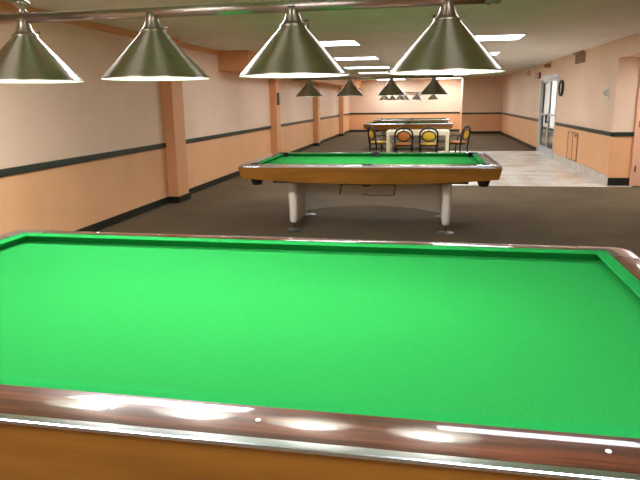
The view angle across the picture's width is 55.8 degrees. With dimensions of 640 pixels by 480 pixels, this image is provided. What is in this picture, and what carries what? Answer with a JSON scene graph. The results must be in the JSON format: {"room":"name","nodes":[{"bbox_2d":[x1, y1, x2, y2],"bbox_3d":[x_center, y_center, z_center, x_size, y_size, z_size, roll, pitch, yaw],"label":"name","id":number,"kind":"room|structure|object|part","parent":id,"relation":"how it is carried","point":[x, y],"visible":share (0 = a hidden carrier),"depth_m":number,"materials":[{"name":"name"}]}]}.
{"room":"games hall","nodes":[
{"label":"games hall","id":0,"kind":"room"},
{"bbox_2d":[160,37,188,195],"bbox_3d":[-2.218,-1.797,9.188,0.170,2.425,0.410,2,13,10],"label":"wall column","id":1,"kind":"structure","parent":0,"point":[171,91],"depth_m":9.12,"materials":[{"name":"orange paint"}]},
{"bbox_2d":[0,10,349,234],"bbox_3d":[-1.795,-2.498,12.217,0.100,2.425,35.900,2,13,10],"label":"wall","id":2,"kind":"structure","parent":0,"point":[40,122],"depth_m":7.53,"materials":[{"name":"paint"}]},
{"bbox_2d":[0,0,219,54],"bbox_3d":[-3.404,-1.558,2.980,0.030,0.080,17.200,2,13,10],"label":"cove","id":3,"kind":"object","parent":2,"relation":"attached to","point":[4,6],"visible":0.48,"depth_m":7.25,"materials":[{"name":"paint"}]},
{"bbox_2d":[0,113,349,176],"bbox_3d":[-1.730,-2.168,12.282,0.022,0.072,35.900,2,13,10],"label":"trim","id":4,"kind":"structure","parent":2,"relation":"attached to","point":[75,160],"depth_m":7.47,"materials":[{"name":"black wood"}]},
{"bbox_2d":[75,130,349,231],"bbox_3d":[-1.637,-1.361,12.452,0.188,0.100,35.900,2,13,10],"label":"baseboard","id":5,"kind":"structure","parent":2,"relation":"attached to","point":[103,224],"depth_m":9.05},
{"bbox_2d":[269,78,281,153],"bbox_3d":[-1.116,-2.998,15.173,0.170,2.060,0.410,2,13,10],"label":"wall column","id":6,"kind":"structure","parent":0,"point":[274,83],"depth_m":15.00,"materials":[{"name":"orange paint"}]},
{"bbox_2d":[277,93,280,104],"bbox_3d":[-1.024,-3.497,14.972,0.056,0.300,0.160,2,13,10],"label":"switch box","id":7,"kind":"object","parent":6,"relation":"attached to","point":[278,94],"visible":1,"depth_m":14.92,"materials":[{"name":"grey metal"}]},
{"bbox_2d":[218,50,360,88],"bbox_3d":[0.050,-5.406,20.172,0.580,0.365,18.700,2,13,10],"label":"beam","id":8,"kind":"structure","parent":0,"point":[232,61],"depth_m":11.24,"materials":[{"name":"orange paint"}]},
{"bbox_2d":[313,84,320,142],"bbox_3d":[-0.111,-4.260,20.608,0.170,2.060,0.410,2,13,10],"label":"wall column","id":9,"kind":"structure","parent":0,"point":[316,100],"depth_m":20.48,"materials":[{"name":"orange paint"}]},
{"bbox_2d":[1,0,639,80],"bbox_3d":[2.385,-3.614,11.185,8.630,0.100,36.100,2,13,10],"label":"ceiling","id":10,"kind":"structure","parent":0,"point":[554,29],"depth_m":7.81,"materials":[{"name":"paint"}]},
{"bbox_2d":[0,0,504,82],"bbox_3d":[-0.336,-0.975,1.981,1.860,0.854,0.369,2,13,11],"label":"lamp","id":11,"kind":"object","parent":10,"relation":"hanging from","point":[447,46],"visible":1,"depth_m":1.98,"materials":[{"name":"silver metal"}]},
{"bbox_3d":[-1.069,-1.099,2.098,0.060,0.604,0.060,2,13,11],"label":"hanging rod","id":12,"kind":"part","parent":11,"relation":"part of","materials":[{"name":"silver metal"}]},
{"bbox_3d":[-1.063,-0.658,2.199,0.369,0.160,0.369,2,13,11],"label":"lamp shade","id":13,"kind":"part","parent":11,"relation":"part of","materials":[{"name":"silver metal"}]},
{"bbox_3d":[-0.575,-0.644,2.105,0.369,0.160,0.369,2,13,11],"label":"lamp shade","id":14,"kind":"part","parent":11,"relation":"part of","materials":[{"name":"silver metal"}]},
{"bbox_3d":[-0.088,-0.629,2.011,0.369,0.160,0.369,2,13,11],"label":"lamp shade","id":15,"kind":"part","parent":11,"relation":"part of","materials":[{"name":"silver metal"}]},
{"bbox_3d":[0.400,-0.614,1.917,0.369,0.160,0.369,2,13,11],"label":"lamp shade","id":16,"kind":"part","parent":11,"relation":"part of","materials":[{"name":"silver metal"}]},
{"bbox_2d":[319,40,360,45],"bbox_3d":[-0.008,-3.261,10.041,1.300,0.012,0.850,2,13,10],"label":"recessed light","id":17,"kind":"object","parent":10,"relation":"in","point":[330,42],"visible":0.47,"depth_m":9.94,"materials":[{"name":"white paint"}]},
{"bbox_2d":[334,56,378,59],"bbox_3d":[0.665,-4.107,13.684,1.300,0.012,0.850,2,13,10],"label":"recessed light","id":18,"kind":"object","parent":10,"relation":"in","point":[369,57],"visible":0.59,"depth_m":13.62,"materials":[{"name":"white paint"}]},
{"bbox_2d":[343,66,390,68],"bbox_3d":[1.357,-4.974,17.423,1.300,0.012,0.850,2,13,10],"label":"recessed light","id":19,"kind":"object","parent":10,"relation":"in","point":[364,66],"visible":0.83,"depth_m":17.39,"materials":[{"name":"white paint"}]},
{"bbox_2d":[291,15,453,96],"bbox_3d":[0.597,-2.154,7.125,1.940,0.881,0.343,2,13,10],"label":"lamp","id":20,"kind":"object","parent":10,"relation":"hanging from","point":[391,88],"visible":0.88,"depth_m":7.13,"materials":[{"name":"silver metal"}]},
{"bbox_3d":[-0.129,-1.817,7.338,0.343,0.149,0.343,2,13,10],"label":"lamp shade","id":21,"kind":"part","parent":20,"relation":"part of","materials":[{"name":"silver metal"}]},
{"bbox_3d":[0.358,-1.804,7.251,0.343,0.149,0.343,2,13,10],"label":"lamp shade","id":22,"kind":"part","parent":20,"relation":"part of","materials":[{"name":"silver metal"}]},
{"bbox_3d":[0.846,-1.791,7.163,0.343,0.149,0.343,2,13,10],"label":"lamp shade","id":23,"kind":"part","parent":20,"relation":"part of","materials":[{"name":"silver metal"}]},
{"bbox_3d":[1.334,-1.778,7.077,0.343,0.149,0.343,2,13,10],"label":"lamp shade","id":24,"kind":"part","parent":20,"relation":"part of","materials":[{"name":"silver metal"}]},
{"bbox_2d":[357,72,387,73],"bbox_3d":[1.986,-5.764,20.826,1.300,0.012,0.850,2,13,10],"label":"recessed light","id":25,"kind":"object","parent":10,"relation":"in","point":[357,72],"visible":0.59,"depth_m":20.64,"materials":[{"name":"white paint"}]},
{"bbox_2d":[379,96,389,99],"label":"lamp","id":26,"kind":"object","parent":10,"relation":"hanging from","point":[383,97],"depth_m":18.64,"materials":[{"name":"silver metal"}]},
{"bbox_3d":[1.999,-4.417,18.737,0.343,0.149,0.343,2,13,10],"label":"lamp shade","id":27,"kind":"part","parent":26,"relation":"part of","materials":[{"name":"silver metal"}]},
{"bbox_2d":[395,92,421,99],"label":"lamp","id":28,"kind":"object","parent":10,"relation":"hanging from","point":[415,97],"depth_m":18.52,"materials":[{"name":"silver metal"}]},
{"bbox_3d":[2.487,-4.404,18.650,0.343,0.149,0.343,2,13,10],"label":"lamp shade","id":29,"kind":"part","parent":28,"relation":"part of","materials":[{"name":"silver metal"}]},
{"bbox_3d":[2.975,-4.390,18.563,0.343,0.149,0.343,2,13,10],"label":"lamp shade","id":30,"kind":"part","parent":28,"relation":"part of","materials":[{"name":"silver metal"}]},
{"bbox_2d":[389,75,437,99],"bbox_3d":[3.417,-5.639,22.259,1.940,0.936,0.343,2,13,10],"label":"lamp","id":31,"kind":"object","parent":10,"relation":"hanging from","point":[392,97],"visible":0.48,"depth_m":22.31,"materials":[{"name":"silver metal"}]},
{"bbox_2d":[428,95,437,98],"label":"lamp","id":32,"kind":"object","parent":10,"relation":"hanging from","point":[432,96],"depth_m":18.38,"materials":[{"name":"silver metal"}]},
{"bbox_3d":[3.463,-4.377,18.476,0.343,0.149,0.343,2,13,10],"label":"lamp shade","id":33,"kind":"part","parent":32,"relation":"part of","materials":[{"name":"silver metal"}]},
{"bbox_2d":[474,34,526,40],"bbox_3d":[2.513,-3.170,9.492,1.300,0.012,0.850,2,13,10],"label":"recessed light","id":34,"kind":"object","parent":10,"relation":"in","point":[498,36],"visible":0.51,"depth_m":9.38,"materials":[{"name":"white paint"}]},
{"bbox_2d":[339,87,343,133],"bbox_3d":[0.951,-5.593,26.351,0.170,2.060,0.410,2,13,10],"label":"wall column","id":35,"kind":"structure","parent":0,"point":[341,98],"depth_m":26.20,"materials":[{"name":"orange paint"}]},
{"bbox_2d":[97,131,639,257],"bbox_3d":[2.419,-1.153,11.750,8.630,0.100,36.100,2,13,10],"label":"floor","id":36,"kind":"structure","parent":0,"point":[523,215],"depth_m":7.99,"materials":[{"name":"brown carpet"}]},
{"bbox_2d":[0,230,639,479],"bbox_3d":[-0.315,0.579,2.335,3.254,0.809,1.924,2,13,11],"label":"table","id":37,"kind":"object","parent":36,"relation":"on","point":[124,356],"visible":1,"depth_m":1.74,"materials":[{"name":"green fabric"}]},
{"bbox_2d":[0,233,25,248],"bbox_3d":[-1.761,0.165,2.528,0.056,0.044,1.661,2,13,11],"label":"cushion","id":38,"kind":"object","parent":37,"relation":"on","point":[15,240],"depth_m":3.20,"materials":[{"name":"green fabric"}]},
{"bbox_3d":[-0.151,0.018,3.099,2.770,0.057,0.112,2,13,11],"label":"rail","id":39,"kind":"part","parent":37,"relation":"part of","materials":[{"name":"green fabric"}]},
{"bbox_2d":[24,233,601,260],"bbox_3d":[-0.167,0.030,3.018,2.991,0.044,0.056,2,13,11],"label":"cushion","id":40,"kind":"object","parent":37,"relation":"on","point":[512,253],"depth_m":2.98,"materials":[{"name":"green fabric"}]},
{"bbox_3d":[-0.139,0.001,3.160,2.770,0.031,0.020,2,13,11],"label":"edge trim","id":41,"kind":"part","parent":37,"relation":"part of","materials":[{"name":"metal"}]},
{"bbox_3d":[-0.489,0.411,1.404,2.770,0.057,0.112,2,13,11],"label":"rail","id":42,"kind":"part","parent":37,"relation":"part of","materials":[{"name":"brown wood"}]},
{"bbox_3d":[-0.502,0.424,1.342,2.770,0.031,0.020,2,13,11],"label":"edge trim","id":43,"kind":"part","parent":37,"relation":"part of","materials":[{"name":"wood"}]},
{"bbox_2d":[0,375,639,438],"bbox_3d":[-0.474,0.387,1.482,2.991,0.044,0.056,2,13,11],"label":"cushion","id":44,"kind":"object","parent":37,"relation":"on","point":[512,424],"depth_m":1.37,"materials":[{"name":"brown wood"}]},
{"bbox_2d":[596,251,639,297],"bbox_3d":[1.121,0.252,1.973,0.056,0.044,1.661,2,13,11],"label":"cushion","id":45,"kind":"object","parent":37,"relation":"on","point":[626,281],"depth_m":2.45,"materials":[{"name":"green fabric"}]},
{"bbox_3d":[1.202,0.261,1.958,0.112,0.057,1.440,2,13,11],"label":"rail","id":46,"kind":"part","parent":37,"relation":"part of","materials":[{"name":"green fabric"}]},
{"bbox_2d":[238,152,502,234],"bbox_3d":[0.637,-0.604,7.428,2.864,0.812,1.774,1,13,9],"label":"pool table","id":47,"kind":"object","parent":36,"relation":"on","point":[315,180],"visible":1,"depth_m":7.09,"materials":[{"name":"brown wood"}]},
{"bbox_3d":[-0.700,-0.998,7.558,0.127,0.057,1.260,1,13,9],"label":"rail","id":48,"kind":"part","parent":47,"relation":"part of","materials":[{"name":"green fabric"}]},
{"bbox_2d":[257,154,283,163],"bbox_3d":[-0.610,-1.002,7.542,0.056,0.044,1.317,1,13,9],"label":"cushion","id":49,"kind":"object","parent":47,"relation":"on","point":[276,157],"depth_m":7.54,"materials":[{"name":"green fabric"}]},
{"bbox_2d":[289,153,371,155],"bbox_3d":[0.128,-1.147,8.128,1.156,0.044,0.056,1,13,9],"label":"cushion","id":50,"kind":"object","parent":47,"relation":"on","point":[290,154],"depth_m":8.11,"materials":[{"name":"green fabric"}]},
{"bbox_3d":[0.492,-0.777,6.501,2.350,0.038,0.020,1,13,9],"label":"edge trim","id":51,"kind":"part","parent":47,"relation":"part of","materials":[{"name":"metal"}]},
{"bbox_3d":[0.503,-0.788,6.572,2.350,0.057,0.127,1,13,9],"label":"rail","id":52,"kind":"part","parent":47,"relation":"part of","materials":[{"name":"brown wood"}]},
{"bbox_3d":[0.760,-1.147,8.117,2.350,0.057,0.127,1,13,9],"label":"rail","id":53,"kind":"part","parent":47,"relation":"part of","materials":[{"name":"brown wood"}]},
{"bbox_2d":[380,153,467,155],"bbox_3d":[1.363,-1.118,7.929,1.156,0.044,0.056,1,13,9],"label":"cushion","id":54,"kind":"object","parent":47,"relation":"on","point":[381,154],"depth_m":7.91,"materials":[{"name":"green fabric"}]},
{"bbox_2d":[472,154,484,163],"bbox_3d":[1.873,-0.945,7.144,0.056,0.044,1.317,1,13,9],"label":"cushion","id":55,"kind":"object","parent":47,"relation":"on","point":[476,158],"depth_m":7.20,"materials":[{"name":"green fabric"}]},
{"bbox_3d":[1.963,-0.937,7.130,0.127,0.057,1.260,1,13,9],"label":"rail","id":56,"kind":"part","parent":47,"relation":"part of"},
{"bbox_2d":[367,126,385,151],"bbox_3d":[1.462,-2.422,15.167,0.458,0.876,0.494,-5,14,-18],"label":"dining chair","id":57,"kind":"object","parent":36,"relation":"on","point":[372,134],"visible":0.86,"depth_m":15.02,"materials":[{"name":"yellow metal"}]},
{"bbox_3d":[1.301,-2.554,15.082,0.123,0.576,0.452,-5,14,-18],"label":"frame","id":58,"kind":"part","parent":57,"relation":"part of","materials":[{"name":"black metal"}]},
{"bbox_2d":[394,127,414,151],"bbox_3d":[2.004,-2.261,14.434,0.494,0.876,0.458,2,13,10],"label":"dining chair","id":59,"kind":"object","parent":36,"relation":"on","point":[403,136],"visible":0.94,"depth_m":14.21,"materials":[{"name":"orange fabric"}]},
{"bbox_3d":[2.008,-2.304,14.448,0.410,0.047,0.410,2,13,10],"label":"seat","id":60,"kind":"part","parent":59,"relation":"part of","materials":[{"name":"orange fabric"}]},
{"bbox_2d":[363,121,452,149],"bbox_3d":[2.748,-3.248,18.818,2.664,0.812,1.650,2,13,10],"label":"pool table","id":61,"kind":"object","parent":36,"relation":"on","point":[382,127],"visible":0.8,"depth_m":18.12,"materials":[{"name":"brown wood"}]},
{"bbox_2d":[375,122,407,122],"bbox_3d":[2.287,-3.780,19.471,1.075,0.044,0.052,2,13,10],"label":"cushion","id":62,"kind":"object","parent":61,"relation":"on","point":[375,122],"depth_m":19.45,"materials":[{"name":"green fabric"}]},
{"bbox_3d":[2.598,-3.435,17.952,2.186,0.038,0.019,2,13,10],"label":"edge trim","id":63,"kind":"part","parent":61,"relation":"part of","materials":[{"name":"metal"}]},
{"bbox_3d":[2.610,-3.445,18.018,2.186,0.057,0.118,2,13,10],"label":"rail","id":64,"kind":"part","parent":61,"relation":"part of","materials":[{"name":"brown wood"}]},
{"bbox_2d":[411,122,443,122],"bbox_3d":[3.433,-3.749,19.267,1.075,0.044,0.052,2,13,10],"label":"cushion","id":65,"kind":"object","parent":61,"relation":"on","point":[411,122],"depth_m":19.26,"materials":[{"name":"green fabric"}]},
{"bbox_2d":[374,118,448,121],"bbox_3d":[3.403,-4.082,22.415,2.664,0.812,1.650,2,13,10],"label":"pool table","id":66,"kind":"object","parent":36,"relation":"on","point":[380,119],"visible":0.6,"depth_m":21.64,"materials":[{"name":"brown wood"}]},
{"bbox_2d":[383,118,410,119],"bbox_3d":[2.942,-4.615,23.068,1.075,0.044,0.052,2,13,10],"label":"cushion","id":67,"kind":"object","parent":66,"relation":"on","point":[393,118],"depth_m":23.06,"materials":[{"name":"brown wood"}]},
{"bbox_2d":[386,129,449,151],"bbox_3d":[2.448,-2.368,15.140,1.510,0.750,0.950,2,13,10],"label":"dining table","id":68,"kind":"object","parent":36,"relation":"on","point":[389,133],"visible":0.62,"depth_m":14.76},
{"bbox_3d":[1.668,-2.241,14.860,0.070,0.650,0.080,2,13,10],"label":"leg","id":69,"kind":"part","parent":68,"relation":"part of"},
{"bbox_3d":[1.819,-2.430,15.675,0.070,0.650,0.080,2,13,10],"label":"leg","id":70,"kind":"part","parent":68,"relation":"part of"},
{"bbox_3d":[3.075,-2.203,14.608,0.070,0.650,0.080,2,13,10],"label":"leg","id":71,"kind":"part","parent":68,"relation":"part of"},
{"bbox_2d":[418,127,438,151],"bbox_3d":[2.575,-2.246,14.332,0.494,0.876,0.458,2,13,10],"label":"dining chair","id":72,"kind":"object","parent":36,"relation":"on","point":[428,136],"visible":0.93,"depth_m":14.11,"materials":[{"name":"yellow fabric"}]},
{"bbox_3d":[2.579,-2.289,14.347,0.410,0.047,0.410,2,13,10],"label":"seat","id":73,"kind":"part","parent":72,"relation":"part of","materials":[{"name":"yellow fabric"}]},
{"bbox_2d":[349,79,460,129],"bbox_3d":[3.984,-6.432,29.011,5.360,2.425,0.100,2,13,10],"label":"wall","id":74,"kind":"structure","parent":0,"point":[370,102],"depth_m":28.90,"materials":[{"name":"paint"}]},
{"bbox_2d":[350,129,458,131],"bbox_3d":[4.047,-5.285,29.204,5.242,0.100,0.018,2,13,10],"label":"baseboard","id":75,"kind":"structure","parent":74,"relation":"attached to","point":[449,129],"depth_m":29.53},
{"bbox_2d":[350,112,459,113],"bbox_3d":[4.038,-6.089,29.017,5.238,0.072,0.022,2,13,10],"label":"trim","id":76,"kind":"structure","parent":74,"relation":"attached to","point":[396,112],"depth_m":28.93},
{"bbox_2d":[459,76,502,132],"bbox_3d":[7.334,-6.125,27.472,1.790,2.425,2.000,2,13,10],"label":"wall","id":77,"kind":"structure","parent":0,"point":[478,94],"depth_m":26.51,"materials":[{"name":"paint"}]},
{"bbox_2d":[461,131,499,133],"bbox_3d":[7.112,-4.769,26.775,1.672,0.100,0.018,2,13,10],"label":"baseboard","id":78,"kind":"structure","parent":77,"relation":"attached to","point":[472,132],"depth_m":26.75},
{"bbox_2d":[462,112,500,113],"bbox_3d":[7.099,-5.574,26.589,1.668,0.072,0.022,2,13,10],"label":"trim","id":79,"kind":"structure","parent":77,"relation":"attached to","point":[478,112],"depth_m":26.55,"materials":[{"name":"black wood"}]},
{"bbox_2d":[438,151,630,186],"bbox_3d":[4.351,-1.767,14.077,3.220,0.004,7.480,2,13,10],"label":"floor tile","id":80,"kind":"structure","parent":0,"point":[520,168],"depth_m":12.30,"materials":[{"name":"tile"}]},
{"bbox_2d":[449,125,470,151],"bbox_3d":[3.403,-2.369,14.820,0.458,0.876,0.494,9,16,38],"label":"dining chair","id":81,"kind":"object","parent":80,"relation":"on","point":[465,134],"visible":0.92,"depth_m":14.65,"materials":[{"name":"orange plastic"}]},
{"bbox_3d":[3.532,-2.493,14.684,0.123,0.576,0.452,9,16,38],"label":"frame","id":82,"kind":"part","parent":81,"relation":"part of","materials":[{"name":"black metal"}]},
{"bbox_2d":[501,32,639,177],"bbox_3d":[4.999,-2.097,10.063,0.150,2.425,34.000,2,13,10],"label":"wall","id":83,"kind":"structure","parent":0,"point":[582,103],"depth_m":12.22,"materials":[{"name":"paint"}]},
{"bbox_2d":[500,131,535,150],"bbox_3d":[7.104,-3.692,22.082,0.018,0.100,9.500,2,13,10],"label":"baseboard","id":84,"kind":"structure","parent":83,"relation":"attached to","point":[502,133],"depth_m":20.97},
{"bbox_2d":[501,112,537,120],"bbox_3d":[7.086,-4.491,21.873,0.022,0.072,9.550,2,13,10],"label":"trim","id":85,"kind":"structure","parent":83,"relation":"attached to","point":[513,115],"depth_m":20.52,"materials":[{"name":"black wood"}]},
{"bbox_2d":[536,72,540,78],"bbox_3d":[6.258,-4.713,17.328,0.065,0.170,0.440,2,13,10],"label":"fire alarm","id":86,"kind":"object","parent":83,"relation":"attached to","point":[538,75],"visible":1,"depth_m":17.20,"materials":[{"name":"red plastic"}]},
{"bbox_2d":[536,73,558,158],"bbox_3d":[6.057,-3.304,16.029,0.130,2.080,2.350,2,13,10],"label":"door","id":87,"kind":"structure","parent":83,"relation":"in","point":[549,83],"depth_m":16.11,"materials":[{"name":"clear glass"}]},
{"bbox_3d":[6.170,-3.441,16.552,0.005,1.710,0.975,2,13,10],"label":"glass pane","id":88,"kind":"part","parent":87,"relation":"part of","materials":[{"name":"clear glass"}]},
{"bbox_3d":[5.974,-3.195,15.493,0.005,1.710,0.975,2,13,10],"label":"glass pane","id":89,"kind":"part","parent":87,"relation":"part of","materials":[{"name":"clear glass"}]},
{"bbox_2d":[558,80,563,95],"bbox_3d":[5.682,-3.582,14.244,0.055,0.380,0.380,2,13,10],"label":"wall clock","id":90,"kind":"object","parent":83,"relation":"attached to","point":[561,83],"visible":1,"depth_m":14.17,"materials":[{"name":"black plastic"}]},
{"bbox_2d":[566,131,578,161],"bbox_3d":[5.444,-2.030,13.074,0.030,0.595,0.936,2,13,10],"label":"access hatch","id":91,"kind":"object","parent":83,"relation":"attached to","point":[572,142],"visible":1,"depth_m":13.03,"materials":[{"name":"paint"}]},
{"bbox_3d":[5.492,-2.077,13.278,0.008,0.561,0.430,2,13,10],"label":"door","id":92,"kind":"part","parent":91,"relation":"part of","materials":[{"name":"paint"}]},
{"bbox_3d":[5.413,-1.977,12.846,0.008,0.561,0.390,2,13,10],"label":"door","id":93,"kind":"part","parent":91,"relation":"part of","materials":[{"name":"paint"}]},
{"bbox_2d":[553,153,607,185],"bbox_3d":[5.370,-1.552,12.708,0.020,0.170,4.800,2,13,10],"label":"baseboard","id":94,"kind":"structure","parent":83,"relation":"attached to","point":[602,178],"depth_m":12.06,"materials":[{"name":"stone"}]},
{"bbox_2d":[575,52,585,63],"bbox_3d":[5.403,-3.774,12.551,0.020,0.200,0.800,2,13,10],"label":"air vent","id":95,"kind":"object","parent":83,"relation":"in","point":[579,58],"visible":1,"depth_m":12.51,"materials":[{"name":"brown metal"}]},
{"bbox_2d":[555,122,611,135],"bbox_3d":[5.360,-2.325,12.540,0.022,0.072,4.822,2,13,10],"label":"trim","id":96,"kind":"structure","parent":83,"relation":"attached to","point":[607,133],"depth_m":11.87,"materials":[{"name":"black wood"}]},
{"bbox_2d":[603,87,609,98],"bbox_3d":[5.002,-2.581,10.597,0.058,0.200,0.280,2,13,10],"label":"thermostat","id":97,"kind":"object","parent":83,"relation":"attached to","point":[606,90],"visible":1,"depth_m":10.54,"materials":[{"name":"white paint"}]},
{"bbox_2d":[614,57,639,177],"bbox_3d":[5.740,-2.013,10.154,1.380,2.200,0.200,2,13,10],"label":"wall","id":98,"kind":"structure","parent":0,"point":[632,65],"depth_m":10.14,"materials":[{"name":"paint"}]},
{"bbox_2d":[607,178,629,185],"bbox_3d":[5.127,-0.999,10.388,0.345,0.135,0.020,2,13,10],"label":"baseboard","id":99,"kind":"structure","parent":98,"relation":"attached to","point":[611,181],"depth_m":10.38,"materials":[{"name":"black plastic"}]},
{"bbox_2d":[612,132,633,135],"bbox_3d":[5.115,-1.786,10.207,0.345,0.072,0.022,2,13,10],"label":"trim","id":100,"kind":"structure","parent":98,"relation":"attached to","point":[613,133],"depth_m":10.20,"materials":[{"name":"black wood"}]},
{"bbox_2d":[629,77,639,185],"bbox_3d":[5.752,-1.923,10.011,0.970,2.090,0.111,2,13,10],"label":"door","id":101,"kind":"structure","parent":98,"relation":"in","point":[634,176],"depth_m":10.20,"materials":[{"name":"pink paint"}]}
]}

